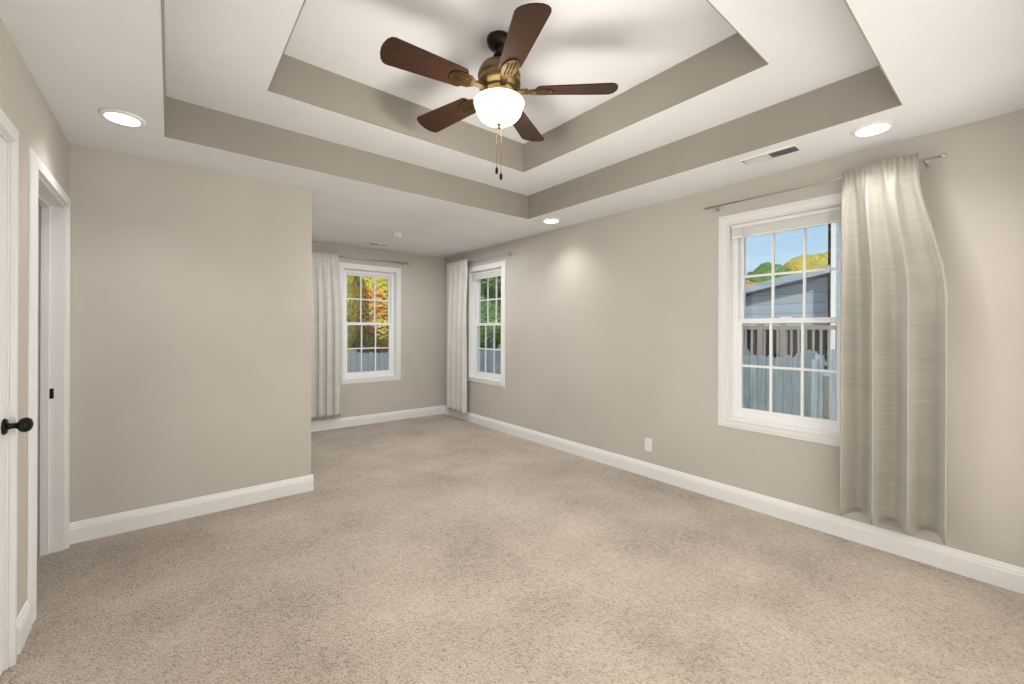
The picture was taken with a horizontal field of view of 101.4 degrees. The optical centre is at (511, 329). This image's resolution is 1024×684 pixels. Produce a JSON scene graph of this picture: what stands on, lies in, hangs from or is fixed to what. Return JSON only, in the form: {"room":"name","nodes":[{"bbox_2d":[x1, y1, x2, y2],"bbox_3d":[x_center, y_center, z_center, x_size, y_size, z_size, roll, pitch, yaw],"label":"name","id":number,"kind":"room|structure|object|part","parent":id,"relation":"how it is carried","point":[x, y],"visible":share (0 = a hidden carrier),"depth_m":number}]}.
{"room":"empty bedroom","nodes":[
{"label":"empty bedroom","id":0,"kind":"room"},
{"bbox_2d":[0,18,68,616],"bbox_3d":[-1.491,0.088,0.968,0.120,2.450,4.005,0,0,-39],"label":"wall","id":1,"kind":"structure","parent":0,"point":[25,108],"depth_m":1.79},
{"bbox_2d":[0,136,33,676],"bbox_3d":[-1.717,0.292,1.363,0.111,2.017,0.676,0,0,-39],"label":"door","id":2,"kind":"structure","parent":1,"relation":"in","point":[25,424],"depth_m":1.58},
{"bbox_2d":[0,108,70,670],"bbox_3d":[-2.127,0.254,1.760,0.138,2.114,1.963,0,0,-39],"label":"door frame","id":3,"kind":"structure","parent":1,"relation":"attached to","point":[49,269],"depth_m":2.31},
{"bbox_3d":[-2.703,0.373,2.451,0.030,0.060,0.002,0,0,-39],"label":"door jamb strike","id":4,"kind":"part","parent":3,"relation":"part of"},
{"bbox_2d":[69,143,311,522],"bbox_3d":[-2.934,0.082,3.828,1.501,2.450,2.251,0,0,-39],"label":"wall","id":5,"kind":"structure","parent":0,"point":[190,328],"depth_m":2.90},
{"bbox_2d":[69,475,308,544],"bbox_3d":[-2.176,1.247,2.987,1.380,0.128,0.016,0,0,-39],"label":"baseboard","id":6,"kind":"structure","parent":5,"relation":"attached to","point":[108,525],"depth_m":2.89},
{"bbox_2d":[309,474,313,490],"bbox_3d":[-2.294,1.246,4.237,0.016,0.128,2.101,0,0,-39],"label":"baseboard","id":7,"kind":"structure","parent":5,"relation":"attached to","point":[311,479],"depth_m":3.42},
{"bbox_2d":[311,241,443,421],"bbox_3d":[-2.088,0.086,5.875,2.499,2.450,0.150,0,0,-39],"label":"wall","id":8,"kind":"structure","parent":0,"point":[420,384],"depth_m":6.26},
{"bbox_2d":[339,262,400,384],"bbox_3d":[-2.018,-0.084,5.917,0.890,1.640,0.162,0,0,-39],"label":"window","id":9,"kind":"structure","parent":8,"relation":"in","point":[393,317],"depth_m":5.97},
{"bbox_2d":[339,256,409,265],"bbox_3d":[-2.053,-0.969,5.750,1.374,0.050,0.081,0,0,-39],"label":"curtain rod","id":10,"kind":"object","parent":8,"relation":"attached to","point":[376,260],"visible":0.62,"depth_m":5.84},
{"bbox_2d":[311,250,341,418],"bbox_3d":[-2.396,0.061,5.410,0.380,2.142,0.067,0,0,-39],"label":"curtain","id":11,"kind":"object","parent":10,"relation":"hanging from","point":[326,362],"visible":0.94,"depth_m":5.41},
{"bbox_2d":[311,406,440,431],"bbox_3d":[-2.029,1.247,5.819,2.429,0.128,0.016,0,0,-39],"label":"baseboard","id":12,"kind":"structure","parent":8,"relation":"attached to","point":[322,425],"depth_m":5.87},
{"bbox_2d":[0,414,1023,683],"bbox_3d":[-0.678,1.377,3.089,4.230,0.120,6.356,0,0,-39],"label":"floor","id":13,"kind":"structure","parent":0,"point":[440,548],"depth_m":2.11},
{"bbox_2d":[444,109,1023,567],"bbox_3d":[0.869,0.099,4.347,0.150,2.450,6.256,0,0,-39],"label":"wall","id":14,"kind":"structure","parent":0,"point":[610,333],"depth_m":3.34},
{"bbox_2d":[445,252,510,266],"bbox_3d":[-0.500,-0.962,5.847,0.081,0.050,1.579,0,0,-39],"label":"curtain rod","id":15,"kind":"object","parent":14,"relation":"attached to","point":[490,256],"visible":0.75,"depth_m":5.49},
{"bbox_2d":[446,259,467,413],"bbox_3d":[-0.819,0.094,6.146,0.074,2.195,0.589,0,0,-39],"label":"curtain","id":16,"kind":"object","parent":15,"relation":"hanging from","point":[457,273],"visible":1,"depth_m":6.14},
{"bbox_2d":[467,261,504,387],"bbox_3d":[-0.319,-0.076,5.786,0.162,1.640,0.890,0,0,-39],"label":"window","id":17,"kind":"structure","parent":14,"relation":"in","point":[475,276],"depth_m":5.90},
{"bbox_2d":[645,438,651,451],"bbox_3d":[1.228,1.035,3.777,0.008,0.114,0.070,0,0,-39],"label":"duplex electrical outlet","id":18,"kind":"object","parent":14,"relation":"attached to","point":[648,444],"visible":1,"depth_m":3.77},
{"bbox_2d":[441,405,1023,594],"bbox_3d":[0.799,1.260,4.294,0.016,0.128,5.956,0,0,-39],"label":"baseboard","id":19,"kind":"structure","parent":14,"relation":"attached to","point":[989,571],"depth_m":2.84},
{"bbox_2d":[718,192,841,446],"bbox_3d":[1.957,-0.067,2.997,0.162,1.640,0.890,0,0,-39],"label":"window","id":20,"kind":"structure","parent":14,"relation":"in","point":[735,230],"depth_m":3.08},
{"bbox_2d":[703,153,946,211],"bbox_3d":[1.968,-0.952,2.823,0.081,0.050,1.346,0,0,-39],"label":"curtain rod","id":21,"kind":"object","parent":14,"relation":"attached to","point":[927,161],"visible":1,"depth_m":2.80},
{"bbox_2d":[840,153,947,544],"bbox_3d":[2.187,0.075,2.421,0.142,2.132,0.463,0,0,-39],"label":"curtain","id":22,"kind":"object","parent":21,"relation":"hanging from","point":[893,375],"visible":1,"depth_m":2.43},
{"bbox_3d":[-0.673,-3.108,-1.692,10.797,2.350,14.246,0,0,-39],"label":"roof slab","id":23,"kind":"structure","parent":0,"visible":0},
{"bbox_2d":[0,0,1023,257],"bbox_3d":[-0.654,-1.533,3.098,4.100,0.800,6.256,0,0,-39],"label":"ceiling tray","id":24,"kind":"object","parent":23,"relation":"attached to","point":[946,64],"visible":0.71,"depth_m":2.27},
{"bbox_2d":[98,108,145,126],"bbox_3d":[-2.085,-1.133,2.244,0.190,0.013,0.190,0,0,-39],"label":"recessed light","id":25,"kind":"object","parent":24,"relation":"attached to","point":[121,117],"visible":1,"depth_m":2.22},
{"bbox_2d":[161,0,168,137],"bbox_3d":[-1.152,-1.253,1.378,0.006,0.237,2.760,0,0,-39],"label":"tray ceiling riser","id":26,"kind":"structure","parent":24,"relation":"attached to","point":[166,99],"depth_m":1.94},
{"bbox_2d":[267,0,305,91],"bbox_3d":[-0.789,-1.490,1.654,0.006,0.241,1.890,0,0,-39],"label":"tray ceiling riser","id":27,"kind":"structure","parent":24,"relation":"attached to","point":[284,59],"depth_m":2.42},
{"bbox_2d":[169,97,528,218],"bbox_3d":[-0.940,-1.252,3.370,2.855,0.237,0.006,0,0,-39],"label":"tray ceiling riser","id":28,"kind":"structure","parent":24,"relation":"attached to","point":[188,122],"depth_m":3.03},
{"bbox_2d":[368,242,390,245],"bbox_3d":[-1.752,-1.129,5.530,0.270,0.017,0.110,0,0,-39],"label":"air vent","id":29,"kind":"object","parent":24,"relation":"attached to","point":[376,243],"visible":1,"depth_m":5.51},
{"bbox_2d":[392,232,402,236],"bbox_3d":[-1.351,-1.118,4.935,0.128,0.036,0.128,0,0,-39],"label":"smoke detector","id":30,"kind":"object","parent":24,"relation":"attached to","point":[396,234],"visible":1,"depth_m":4.90},
{"bbox_2d":[273,56,524,171],"bbox_3d":[-0.648,-1.490,3.015,1.944,0.241,0.006,0,0,-39],"label":"tray ceiling riser","id":31,"kind":"structure","parent":24,"relation":"attached to","point":[302,81],"depth_m":2.83},
{"bbox_2d":[380,3,617,179],"bbox_3d":[-0.108,-1.219,2.308,1.223,0.779,1.240,0,0,-39],"label":"ceiling fan","id":32,"kind":"object","parent":24,"relation":"hanging from","point":[497,101],"visible":1,"depth_m":2.21},
{"bbox_2d":[542,218,559,222],"bbox_3d":[0.402,-1.122,4.306,0.190,0.013,0.190,0,0,-39],"label":"recessed light","id":33,"kind":"object","parent":24,"relation":"attached to","point":[550,220],"visible":0.98,"depth_m":4.27},
{"bbox_2d":[525,36,760,171],"bbox_3d":[0.713,-1.484,2.880,0.006,0.241,1.890,0,0,-39],"label":"tray ceiling riser","id":34,"kind":"structure","parent":24,"relation":"attached to","point":[725,61],"depth_m":2.67},
{"bbox_2d":[529,68,892,218],"bbox_3d":[1.054,-1.243,3.179,0.006,0.237,2.760,0,0,-39],"label":"tray ceiling riser","id":35,"kind":"structure","parent":24,"relation":"attached to","point":[844,100],"depth_m":2.71},
{"bbox_2d":[706,0,768,66],"bbox_3d":[0.562,-1.485,1.533,1.944,0.241,0.006,0,0,-39],"label":"tray ceiling riser","id":36,"kind":"structure","parent":24,"relation":"attached to","point":[740,39],"depth_m":2.19},
{"bbox_2d":[739,144,802,165],"bbox_3d":[1.652,-1.114,2.687,0.120,0.017,0.330,0,0,-39],"label":"air vent register","id":37,"kind":"object","parent":24,"relation":"attached to","point":[775,153],"visible":0.98,"depth_m":2.67},
{"bbox_2d":[843,0,901,107],"bbox_3d":[0.840,-1.244,1.189,2.855,0.237,0.006,0,0,-39],"label":"tray ceiling riser","id":38,"kind":"structure","parent":24,"relation":"attached to","point":[882,79],"depth_m":2.11},
{"bbox_2d":[851,120,895,136],"bbox_3d":[2.003,-1.115,2.328,0.190,0.013,0.190,0,0,-39],"label":"recessed light","id":39,"kind":"object","parent":24,"relation":"attached to","point":[873,128],"visible":0.98,"depth_m":2.31},
{"label":"outside","id":40,"kind":"structure","parent":0,"visible":0},
{"bbox_2d":[348,343,500,353],"bbox_3d":[2.838,2.382,28.140,100.000,0.300,100.000,0,0,-39],"label":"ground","id":41,"kind":"structure","parent":40,"point":[355,351],"depth_m":43.74},
{"bbox_2d":[347,251,827,353],"bbox_3d":[8.106,-3.001,26.053,64.483,10.272,15.682,0,0,-39],"label":"trees","id":42,"kind":"object","parent":41,"relation":"on","point":[384,290],"depth_m":13.09},
{"bbox_2d":[347,348,836,420],"bbox_3d":[-0.925,1.221,3.551,15.155,1.990,14.755,0,0,-39],"label":"fence","id":43,"kind":"object","parent":41,"relation":"on","point":[780,377],"depth_m":7.95},
{"bbox_2d":[743,323,836,418],"bbox_3d":[5.148,1.042,11.756,0.950,2.400,7.400,0,0,-39],"label":"deck railing","id":44,"kind":"object","parent":41,"relation":"on","point":[763,346],"depth_m":9.56},
{"bbox_2d":[743,223,838,369],"bbox_3d":[14.070,-1.469,8.864,10.000,7.500,14.950,0,0,-39],"label":"house","id":45,"kind":"structure","parent":41,"relation":"on","point":[795,296],"depth_m":10.66}
]}

